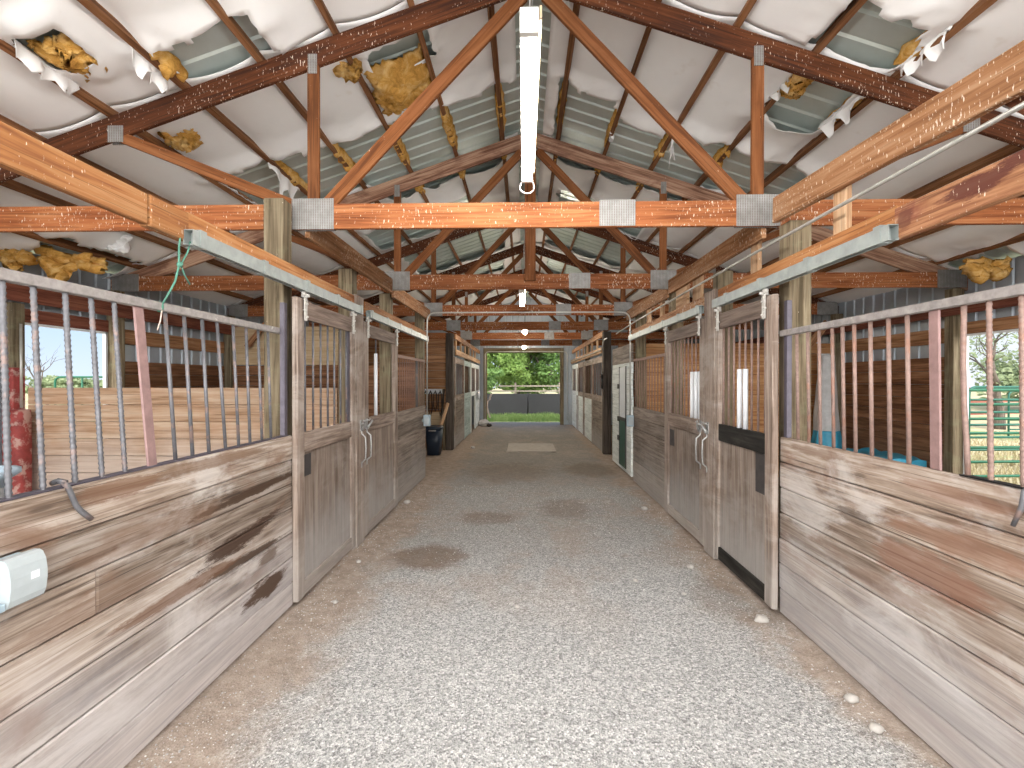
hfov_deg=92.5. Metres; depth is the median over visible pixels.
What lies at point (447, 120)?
insulation remnant
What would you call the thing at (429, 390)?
rack
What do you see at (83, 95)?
purlin
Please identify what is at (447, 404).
leaning board
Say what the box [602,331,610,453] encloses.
timber post
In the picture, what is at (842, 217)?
block
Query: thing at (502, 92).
insulation remnant
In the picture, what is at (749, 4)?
purlin
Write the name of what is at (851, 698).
stone
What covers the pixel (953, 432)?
timber post
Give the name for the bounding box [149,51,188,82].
insulation remnant
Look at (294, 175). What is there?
insulation remnant
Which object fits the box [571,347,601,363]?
beam
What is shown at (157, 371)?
boards
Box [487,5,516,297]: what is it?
purlin
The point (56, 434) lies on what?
wall
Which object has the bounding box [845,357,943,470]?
boards
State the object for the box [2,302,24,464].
timber post
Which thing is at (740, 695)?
gravel
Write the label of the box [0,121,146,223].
beam
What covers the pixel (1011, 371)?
bush
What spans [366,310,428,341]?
door track
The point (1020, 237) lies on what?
purlin
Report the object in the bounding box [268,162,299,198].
flap
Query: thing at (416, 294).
sheet
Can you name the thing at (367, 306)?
beam
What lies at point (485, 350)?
trim
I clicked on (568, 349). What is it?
wall
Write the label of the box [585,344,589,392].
timber post
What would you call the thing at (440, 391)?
bridle
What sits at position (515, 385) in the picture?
rail fence
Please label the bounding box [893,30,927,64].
insulation remnant
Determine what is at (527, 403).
fence
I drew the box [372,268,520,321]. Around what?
sheet
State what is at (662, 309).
block
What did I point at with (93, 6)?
purlin
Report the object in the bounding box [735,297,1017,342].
girder
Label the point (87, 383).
tree
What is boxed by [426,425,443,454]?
trash bin
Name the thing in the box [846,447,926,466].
trough
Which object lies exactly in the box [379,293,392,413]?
timber post
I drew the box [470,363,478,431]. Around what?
enclosure
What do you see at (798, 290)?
timber post
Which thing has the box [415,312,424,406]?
timber post
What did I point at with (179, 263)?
twine
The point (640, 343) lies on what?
timber post
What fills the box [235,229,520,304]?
sheet
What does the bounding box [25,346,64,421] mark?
bare tree
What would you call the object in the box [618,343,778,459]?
wall
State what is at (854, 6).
purlin
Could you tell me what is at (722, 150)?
insulation remnant
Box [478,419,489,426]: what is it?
sack
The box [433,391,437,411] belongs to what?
bridle
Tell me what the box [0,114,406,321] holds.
purlin
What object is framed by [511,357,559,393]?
bush
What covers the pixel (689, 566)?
stone
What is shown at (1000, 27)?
sheet
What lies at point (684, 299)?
block
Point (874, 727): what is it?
stone
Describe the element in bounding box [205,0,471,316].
purlin
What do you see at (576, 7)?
purlin
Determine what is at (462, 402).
enclosure
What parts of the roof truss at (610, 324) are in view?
gusset plate, gusset plate, gusset plate, gusset plate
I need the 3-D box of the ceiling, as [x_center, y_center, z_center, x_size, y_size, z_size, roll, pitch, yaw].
[0.303,-2.389,9.081,11.900,2.051,20.600,0,0,1]
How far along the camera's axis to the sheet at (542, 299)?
18.15 m
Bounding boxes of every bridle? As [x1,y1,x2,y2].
[428,391,432,413]
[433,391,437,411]
[438,391,441,414]
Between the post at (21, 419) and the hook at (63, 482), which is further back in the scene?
the post at (21, 419)
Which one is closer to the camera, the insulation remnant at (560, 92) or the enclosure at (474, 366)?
the insulation remnant at (560, 92)
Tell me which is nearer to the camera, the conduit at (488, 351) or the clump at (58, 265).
the clump at (58, 265)
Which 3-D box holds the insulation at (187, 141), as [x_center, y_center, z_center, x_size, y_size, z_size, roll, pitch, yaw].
[-2.976,-2.221,4.449,0.332,0.181,0.368,0,0,1]
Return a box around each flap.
[12,39,79,96]
[105,234,132,254]
[131,47,167,93]
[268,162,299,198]
[487,394,491,417]
[609,132,613,141]
[669,139,674,164]
[769,77,789,100]
[818,96,865,138]
[898,25,952,75]
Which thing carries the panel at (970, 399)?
on the ground at (973, 394)
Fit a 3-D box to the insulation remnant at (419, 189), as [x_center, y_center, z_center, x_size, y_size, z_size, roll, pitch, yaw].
[-1.310,-2.758,6.871,0.126,0.193,0.733,0,0,1]
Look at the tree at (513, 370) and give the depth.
31.57 m
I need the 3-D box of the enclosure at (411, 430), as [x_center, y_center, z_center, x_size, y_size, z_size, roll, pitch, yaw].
[-1.579,0.617,7.675,0.044,2.068,2.060,0,0,1]
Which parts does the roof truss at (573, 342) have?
gusset plate, gusset plate, gusset plate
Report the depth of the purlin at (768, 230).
6.84 m
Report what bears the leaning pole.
on the floor
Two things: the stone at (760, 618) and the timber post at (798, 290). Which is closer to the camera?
the stone at (760, 618)
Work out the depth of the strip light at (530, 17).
2.42 m
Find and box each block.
[647,308,651,322]
[660,300,664,316]
[676,283,689,308]
[692,275,703,301]
[751,241,761,273]
[833,184,851,234]
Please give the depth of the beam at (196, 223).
3.14 m
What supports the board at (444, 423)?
on the floor
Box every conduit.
[570,338,606,361]
[616,101,1023,333]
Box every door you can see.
[292,291,356,601]
[364,316,399,536]
[663,313,703,545]
[714,288,778,608]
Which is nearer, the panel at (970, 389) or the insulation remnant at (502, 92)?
the insulation remnant at (502, 92)
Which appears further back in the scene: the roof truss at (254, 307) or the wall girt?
the roof truss at (254, 307)
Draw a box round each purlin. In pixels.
[0,39,360,274]
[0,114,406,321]
[0,180,365,321]
[11,232,253,300]
[77,0,451,318]
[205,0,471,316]
[314,0,478,296]
[407,0,501,304]
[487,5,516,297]
[535,3,579,297]
[550,0,661,304]
[572,0,756,300]
[581,0,866,316]
[597,0,997,319]
[625,195,830,317]
[627,144,1022,331]
[661,195,1023,330]
[663,233,1023,339]
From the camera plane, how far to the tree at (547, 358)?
33.35 m
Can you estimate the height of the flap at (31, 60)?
0.152 m
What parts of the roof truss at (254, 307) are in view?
gusset plate, gusset plate, gusset plate, gusset plate, gusset plate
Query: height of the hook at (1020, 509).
0.173 m
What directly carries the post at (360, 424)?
on the floor
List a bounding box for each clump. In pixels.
[0,248,38,271]
[33,245,108,281]
[959,256,1012,284]
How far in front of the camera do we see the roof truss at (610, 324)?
11.43 m
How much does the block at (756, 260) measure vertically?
0.310 m
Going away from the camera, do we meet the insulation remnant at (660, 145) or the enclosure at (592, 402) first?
the insulation remnant at (660, 145)
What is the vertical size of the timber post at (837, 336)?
2.880 m
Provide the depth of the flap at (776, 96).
4.19 m
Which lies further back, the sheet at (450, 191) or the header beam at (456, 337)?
the header beam at (456, 337)
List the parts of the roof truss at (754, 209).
gusset plate, gusset plate, gusset plate, gusset plate, gusset plate, gusset plate, gusset plate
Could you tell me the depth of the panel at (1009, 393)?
14.14 m
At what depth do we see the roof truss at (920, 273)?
6.33 m
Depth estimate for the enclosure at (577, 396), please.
16.75 m
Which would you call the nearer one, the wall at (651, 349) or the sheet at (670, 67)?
the sheet at (670, 67)
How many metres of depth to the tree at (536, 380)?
34.90 m
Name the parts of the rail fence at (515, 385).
rail, rail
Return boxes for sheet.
[0,0,402,131]
[0,0,515,278]
[124,132,519,305]
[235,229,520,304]
[362,243,520,321]
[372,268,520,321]
[425,291,518,330]
[530,289,664,339]
[536,228,832,319]
[536,243,762,320]
[536,269,668,330]
[537,134,958,302]
[543,0,1023,269]
[678,0,1023,108]
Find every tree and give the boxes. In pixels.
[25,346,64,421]
[25,375,64,393]
[42,377,102,387]
[487,353,531,392]
[498,353,555,393]
[532,353,559,384]
[969,331,1018,429]
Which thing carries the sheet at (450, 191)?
attached to the ceiling
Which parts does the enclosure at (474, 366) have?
panel frame, board panel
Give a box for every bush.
[487,367,504,393]
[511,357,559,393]
[969,333,1018,402]
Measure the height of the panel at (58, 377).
1.775 m
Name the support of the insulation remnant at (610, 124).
attached to the purlin at (647, 30)
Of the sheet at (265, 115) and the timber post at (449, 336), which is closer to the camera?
the sheet at (265, 115)
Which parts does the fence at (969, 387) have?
rail, rail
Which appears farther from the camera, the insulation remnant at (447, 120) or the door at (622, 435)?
the door at (622, 435)
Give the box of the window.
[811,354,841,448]
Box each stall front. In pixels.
[0,267,292,767]
[779,283,1023,767]
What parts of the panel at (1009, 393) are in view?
frame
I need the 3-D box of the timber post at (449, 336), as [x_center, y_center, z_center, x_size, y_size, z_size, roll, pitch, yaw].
[-1.543,0.186,12.153,0.180,2.880,0.180,0,0,1]
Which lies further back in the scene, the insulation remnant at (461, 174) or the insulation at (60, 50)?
the insulation remnant at (461, 174)
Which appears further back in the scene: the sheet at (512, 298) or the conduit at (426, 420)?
the sheet at (512, 298)
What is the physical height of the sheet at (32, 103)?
1.870 m
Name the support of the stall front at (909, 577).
on the floor
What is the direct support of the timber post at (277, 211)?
on the floor
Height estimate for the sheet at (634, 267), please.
1.869 m
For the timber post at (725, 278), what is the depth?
4.88 m
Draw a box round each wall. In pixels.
[0,253,314,464]
[28,388,337,490]
[233,366,413,423]
[315,339,445,448]
[425,296,650,424]
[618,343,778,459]
[646,343,830,476]
[693,255,1023,437]
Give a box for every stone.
[687,564,693,568]
[754,614,768,622]
[843,693,858,703]
[868,722,884,733]
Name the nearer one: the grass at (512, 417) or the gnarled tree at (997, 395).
the gnarled tree at (997, 395)
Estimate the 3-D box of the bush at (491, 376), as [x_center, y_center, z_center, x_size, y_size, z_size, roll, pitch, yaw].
[-1.872,0.295,28.985,2.924,2.683,2.853,0,0,-14]
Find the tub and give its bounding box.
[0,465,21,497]
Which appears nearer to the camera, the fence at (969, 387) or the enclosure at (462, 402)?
the enclosure at (462, 402)
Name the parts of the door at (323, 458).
patch plate, panel, rail, rail, rail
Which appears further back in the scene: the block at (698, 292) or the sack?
the sack
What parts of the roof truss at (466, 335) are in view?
gusset plate, gusset plate, gusset plate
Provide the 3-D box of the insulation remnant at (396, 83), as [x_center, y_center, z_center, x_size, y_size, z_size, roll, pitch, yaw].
[-1.053,-2.854,4.717,0.607,0.312,0.886,0,0,1]
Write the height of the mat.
0.024 m
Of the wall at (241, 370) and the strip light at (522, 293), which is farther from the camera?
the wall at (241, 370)
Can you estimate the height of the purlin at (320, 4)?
0.097 m
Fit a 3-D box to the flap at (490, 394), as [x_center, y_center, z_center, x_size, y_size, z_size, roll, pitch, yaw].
[-0.894,0.857,19.353,0.245,0.950,0.040,0,0,1]
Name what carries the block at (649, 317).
attached to the header beam at (660, 295)
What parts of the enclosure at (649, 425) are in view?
rail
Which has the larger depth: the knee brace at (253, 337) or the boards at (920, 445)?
the knee brace at (253, 337)
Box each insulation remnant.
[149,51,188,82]
[275,160,306,189]
[332,143,355,171]
[388,125,409,165]
[414,185,425,193]
[440,106,457,149]
[458,170,465,179]
[494,83,506,130]
[556,82,566,124]
[604,109,617,146]
[653,133,668,160]
[713,145,730,167]
[819,96,862,131]
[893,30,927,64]
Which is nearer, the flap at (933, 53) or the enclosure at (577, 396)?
the flap at (933, 53)
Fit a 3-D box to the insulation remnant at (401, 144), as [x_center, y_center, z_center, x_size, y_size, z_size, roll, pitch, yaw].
[-1.338,-2.774,5.753,0.127,0.149,1.062,0,0,1]
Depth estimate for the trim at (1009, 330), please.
6.17 m
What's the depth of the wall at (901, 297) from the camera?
7.30 m
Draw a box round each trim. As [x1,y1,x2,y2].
[25,322,107,438]
[483,348,563,424]
[963,329,1018,473]
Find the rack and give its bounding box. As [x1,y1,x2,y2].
[425,389,442,393]
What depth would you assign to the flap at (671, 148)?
5.49 m
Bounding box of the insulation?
[777,74,812,99]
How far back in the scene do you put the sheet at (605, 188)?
7.63 m
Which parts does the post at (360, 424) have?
handle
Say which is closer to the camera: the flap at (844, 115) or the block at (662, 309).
the flap at (844, 115)
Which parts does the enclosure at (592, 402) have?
panel frame, board panel, panel frame, board panel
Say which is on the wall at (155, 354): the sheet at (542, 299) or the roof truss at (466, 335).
the roof truss at (466, 335)
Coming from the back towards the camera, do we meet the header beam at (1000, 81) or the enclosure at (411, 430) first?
the enclosure at (411, 430)
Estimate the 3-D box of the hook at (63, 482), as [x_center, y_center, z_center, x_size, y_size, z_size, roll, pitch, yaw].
[-1.683,0.446,1.876,0.131,0.188,0.072,0,0,-43]
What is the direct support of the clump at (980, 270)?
hanging from the sheet at (670, 67)
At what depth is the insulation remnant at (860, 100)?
4.19 m
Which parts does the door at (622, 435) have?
hatch frame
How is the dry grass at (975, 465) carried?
on the ground at (973, 394)
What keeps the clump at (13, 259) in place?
hanging from the sheet at (265, 115)
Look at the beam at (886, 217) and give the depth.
3.02 m
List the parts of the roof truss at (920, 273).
gusset plate, gusset plate, gusset plate, king post, gusset plate, gusset plate, gusset plate, gusset plate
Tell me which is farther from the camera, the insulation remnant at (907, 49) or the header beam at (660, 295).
the header beam at (660, 295)
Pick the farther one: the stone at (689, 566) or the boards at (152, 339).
the boards at (152, 339)
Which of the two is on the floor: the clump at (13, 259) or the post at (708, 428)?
the post at (708, 428)
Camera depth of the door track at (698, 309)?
5.91 m
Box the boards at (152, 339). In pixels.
[125,329,223,352]
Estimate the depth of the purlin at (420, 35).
4.71 m
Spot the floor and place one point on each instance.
(576, 462)
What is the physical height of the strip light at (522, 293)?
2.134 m
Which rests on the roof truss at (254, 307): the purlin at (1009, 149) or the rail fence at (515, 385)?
the purlin at (1009, 149)
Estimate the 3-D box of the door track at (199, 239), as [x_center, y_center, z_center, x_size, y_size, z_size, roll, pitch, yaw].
[-1.591,-0.751,3.745,0.060,0.090,2.580,0,0,1]
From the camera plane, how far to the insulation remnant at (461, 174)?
6.87 m
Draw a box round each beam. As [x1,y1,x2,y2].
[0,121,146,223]
[139,194,188,240]
[187,212,353,302]
[305,231,392,292]
[364,301,425,335]
[391,291,429,319]
[454,334,479,353]
[455,349,479,363]
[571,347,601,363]
[572,331,602,353]
[627,289,668,320]
[632,296,703,333]
[668,228,766,293]
[718,205,901,296]
[772,40,1023,222]
[895,149,1023,239]
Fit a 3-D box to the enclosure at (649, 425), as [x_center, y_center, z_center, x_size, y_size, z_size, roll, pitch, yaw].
[2.061,0.619,7.351,0.046,2.068,2.010,0,0,1]
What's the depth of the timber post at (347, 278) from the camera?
5.14 m
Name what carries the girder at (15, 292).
attached to the timber post at (227, 339)
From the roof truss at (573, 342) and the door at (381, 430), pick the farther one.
the roof truss at (573, 342)
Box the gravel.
[138,484,938,767]
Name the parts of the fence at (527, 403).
screen panel, post, screen panel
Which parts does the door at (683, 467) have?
patch plate, rail, rail, rail, panel, handle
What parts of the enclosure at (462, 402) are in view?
panel frame, board panel, panel frame, board panel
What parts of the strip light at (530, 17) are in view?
cord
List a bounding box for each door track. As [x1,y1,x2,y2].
[183,229,362,314]
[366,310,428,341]
[628,305,703,340]
[712,224,898,307]
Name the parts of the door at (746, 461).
rail, rail, rail, panel, patch plate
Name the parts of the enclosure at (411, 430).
rail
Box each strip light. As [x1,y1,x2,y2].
[519,0,541,193]
[519,233,525,306]
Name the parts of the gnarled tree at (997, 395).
crown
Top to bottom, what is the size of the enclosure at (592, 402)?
2.300 m
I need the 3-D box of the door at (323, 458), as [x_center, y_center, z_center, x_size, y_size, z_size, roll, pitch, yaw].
[-1.593,0.460,4.316,0.093,2.367,1.265,0,0,1]
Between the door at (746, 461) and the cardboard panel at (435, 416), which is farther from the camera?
the cardboard panel at (435, 416)
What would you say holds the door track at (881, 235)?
attached to the beam at (886, 217)
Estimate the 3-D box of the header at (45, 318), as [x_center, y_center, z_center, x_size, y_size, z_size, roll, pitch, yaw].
[-5.275,-0.746,5.771,0.040,0.148,1.250,0,0,1]
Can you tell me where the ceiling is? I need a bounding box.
[11,0,1020,299]
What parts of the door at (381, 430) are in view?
handle, panel, rail, rail, rail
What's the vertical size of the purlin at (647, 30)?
0.097 m
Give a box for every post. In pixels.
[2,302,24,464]
[10,409,31,494]
[106,290,124,438]
[223,316,234,387]
[264,198,292,587]
[338,269,356,422]
[349,294,366,548]
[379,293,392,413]
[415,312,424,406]
[446,333,453,449]
[465,346,469,391]
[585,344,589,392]
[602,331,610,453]
[635,312,645,408]
[669,292,682,414]
[700,289,721,558]
[713,270,732,425]
[778,220,811,604]
[830,314,842,434]
[944,288,964,473]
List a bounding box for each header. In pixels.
[25,309,108,331]
[967,315,1018,333]
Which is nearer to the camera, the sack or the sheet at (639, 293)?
the sheet at (639, 293)
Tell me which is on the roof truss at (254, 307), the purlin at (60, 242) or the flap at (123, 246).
the purlin at (60, 242)
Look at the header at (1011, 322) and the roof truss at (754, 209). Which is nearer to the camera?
the roof truss at (754, 209)
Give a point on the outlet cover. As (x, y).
(23, 575)
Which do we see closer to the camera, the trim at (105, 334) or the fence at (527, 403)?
the trim at (105, 334)
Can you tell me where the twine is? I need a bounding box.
[157,238,190,329]
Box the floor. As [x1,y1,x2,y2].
[124,422,952,767]
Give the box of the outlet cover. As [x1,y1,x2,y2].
[0,548,47,612]
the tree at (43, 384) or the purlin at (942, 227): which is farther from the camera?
the tree at (43, 384)
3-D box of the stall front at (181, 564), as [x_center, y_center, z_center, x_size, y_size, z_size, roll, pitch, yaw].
[-1.759,0.550,1.429,0.094,2.278,4.564,0,0,1]
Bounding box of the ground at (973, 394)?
[25,388,1019,484]
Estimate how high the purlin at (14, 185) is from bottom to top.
0.097 m
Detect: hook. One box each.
[49,478,93,520]
[1010,488,1023,526]
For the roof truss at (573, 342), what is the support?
on the wall at (155, 354)
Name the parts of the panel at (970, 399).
rail, rail, rail, rail, rail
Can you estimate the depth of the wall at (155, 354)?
7.32 m
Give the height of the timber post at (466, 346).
2.880 m
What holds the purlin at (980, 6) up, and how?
on the roof truss at (254, 307)
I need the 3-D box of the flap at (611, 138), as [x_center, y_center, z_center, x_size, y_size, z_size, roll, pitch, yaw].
[1.186,-2.950,5.834,0.062,0.105,0.261,0,0,6]
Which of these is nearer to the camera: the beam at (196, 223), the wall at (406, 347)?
the beam at (196, 223)
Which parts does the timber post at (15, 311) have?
post, rod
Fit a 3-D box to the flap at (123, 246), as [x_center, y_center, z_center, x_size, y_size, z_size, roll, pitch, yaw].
[-4.572,-1.634,5.702,0.400,0.259,0.229,0,0,1]
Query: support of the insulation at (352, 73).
hanging from the sheet at (265, 115)
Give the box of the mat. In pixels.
[507,443,555,451]
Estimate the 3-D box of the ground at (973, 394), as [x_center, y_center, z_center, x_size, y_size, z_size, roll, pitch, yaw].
[1.420,1.429,57.992,180.000,0.559,144.000,0,0,1]
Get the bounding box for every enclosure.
[398,354,425,501]
[454,357,470,447]
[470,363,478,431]
[572,362,583,434]
[584,356,601,450]
[633,353,664,507]
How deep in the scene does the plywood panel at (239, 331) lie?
8.83 m
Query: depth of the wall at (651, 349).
8.62 m
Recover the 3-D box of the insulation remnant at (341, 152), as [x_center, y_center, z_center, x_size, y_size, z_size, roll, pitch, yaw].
[-1.936,-2.565,5.705,0.128,0.158,1.078,0,0,1]
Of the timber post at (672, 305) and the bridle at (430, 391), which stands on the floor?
the timber post at (672, 305)
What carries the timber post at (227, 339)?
on the floor
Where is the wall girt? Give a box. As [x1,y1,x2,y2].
[845,328,943,351]
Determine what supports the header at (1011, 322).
attached to the wall at (901, 297)
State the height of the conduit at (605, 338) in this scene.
0.226 m
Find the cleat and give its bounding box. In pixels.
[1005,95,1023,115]
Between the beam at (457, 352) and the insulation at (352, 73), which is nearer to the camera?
the insulation at (352, 73)
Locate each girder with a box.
[6,282,237,334]
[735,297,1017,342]
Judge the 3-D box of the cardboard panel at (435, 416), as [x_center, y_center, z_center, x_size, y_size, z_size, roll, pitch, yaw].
[-1.971,0.890,12.238,0.460,0.370,0.040,0,0,1]
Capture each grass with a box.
[487,411,559,421]
[970,430,1019,484]
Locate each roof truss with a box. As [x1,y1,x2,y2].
[0,0,1023,232]
[111,133,967,291]
[227,228,838,316]
[306,243,763,330]
[368,268,698,339]
[393,289,690,345]
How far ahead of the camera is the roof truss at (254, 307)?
8.89 m
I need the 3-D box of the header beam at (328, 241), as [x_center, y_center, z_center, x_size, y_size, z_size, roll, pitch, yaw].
[-1.600,-1.266,5.128,0.040,0.190,2.470,0,0,1]
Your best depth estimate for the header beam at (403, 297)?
7.43 m
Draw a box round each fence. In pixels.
[487,393,559,415]
[488,383,559,393]
[969,387,1019,414]
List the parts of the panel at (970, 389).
rail, rail, frame, rail, rail, rail, rail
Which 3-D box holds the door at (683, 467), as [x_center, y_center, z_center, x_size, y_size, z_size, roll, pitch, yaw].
[1.944,0.452,5.625,0.112,2.367,1.385,0,0,1]
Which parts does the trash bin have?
lid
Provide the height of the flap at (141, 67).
0.192 m
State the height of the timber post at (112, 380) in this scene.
2.880 m
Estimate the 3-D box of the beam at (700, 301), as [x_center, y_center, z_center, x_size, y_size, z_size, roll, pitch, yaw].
[2.013,-0.838,6.630,0.040,0.135,3.395,0,0,1]
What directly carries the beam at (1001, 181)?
attached to the beam at (886, 217)
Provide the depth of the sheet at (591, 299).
15.76 m
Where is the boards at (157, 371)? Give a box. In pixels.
[125,361,224,404]
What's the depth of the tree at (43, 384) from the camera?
43.26 m
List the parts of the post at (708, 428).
handle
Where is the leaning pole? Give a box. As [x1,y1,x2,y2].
[441,389,444,417]
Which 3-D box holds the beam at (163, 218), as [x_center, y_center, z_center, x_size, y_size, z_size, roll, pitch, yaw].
[-1.677,-0.797,2.369,0.060,0.145,0.255,0,0,1]
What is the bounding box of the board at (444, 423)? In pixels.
[443,411,445,449]
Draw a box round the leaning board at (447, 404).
[440,403,448,424]
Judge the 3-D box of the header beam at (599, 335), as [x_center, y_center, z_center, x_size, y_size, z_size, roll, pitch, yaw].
[2.239,-1.208,15.243,0.040,0.130,7.400,0,0,1]
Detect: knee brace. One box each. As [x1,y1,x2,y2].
[244,322,263,348]
[811,320,826,348]
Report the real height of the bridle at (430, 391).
0.665 m
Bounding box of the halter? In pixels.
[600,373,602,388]
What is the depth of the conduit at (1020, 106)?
2.45 m
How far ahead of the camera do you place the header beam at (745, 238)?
4.65 m
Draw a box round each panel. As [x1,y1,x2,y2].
[54,376,102,421]
[235,327,337,364]
[425,412,440,424]
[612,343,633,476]
[969,386,1019,450]
[969,388,1019,477]
[1007,392,1019,435]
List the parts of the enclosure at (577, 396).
panel frame, board panel, panel frame, board panel, board panel, panel frame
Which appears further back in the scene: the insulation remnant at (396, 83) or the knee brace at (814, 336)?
the knee brace at (814, 336)

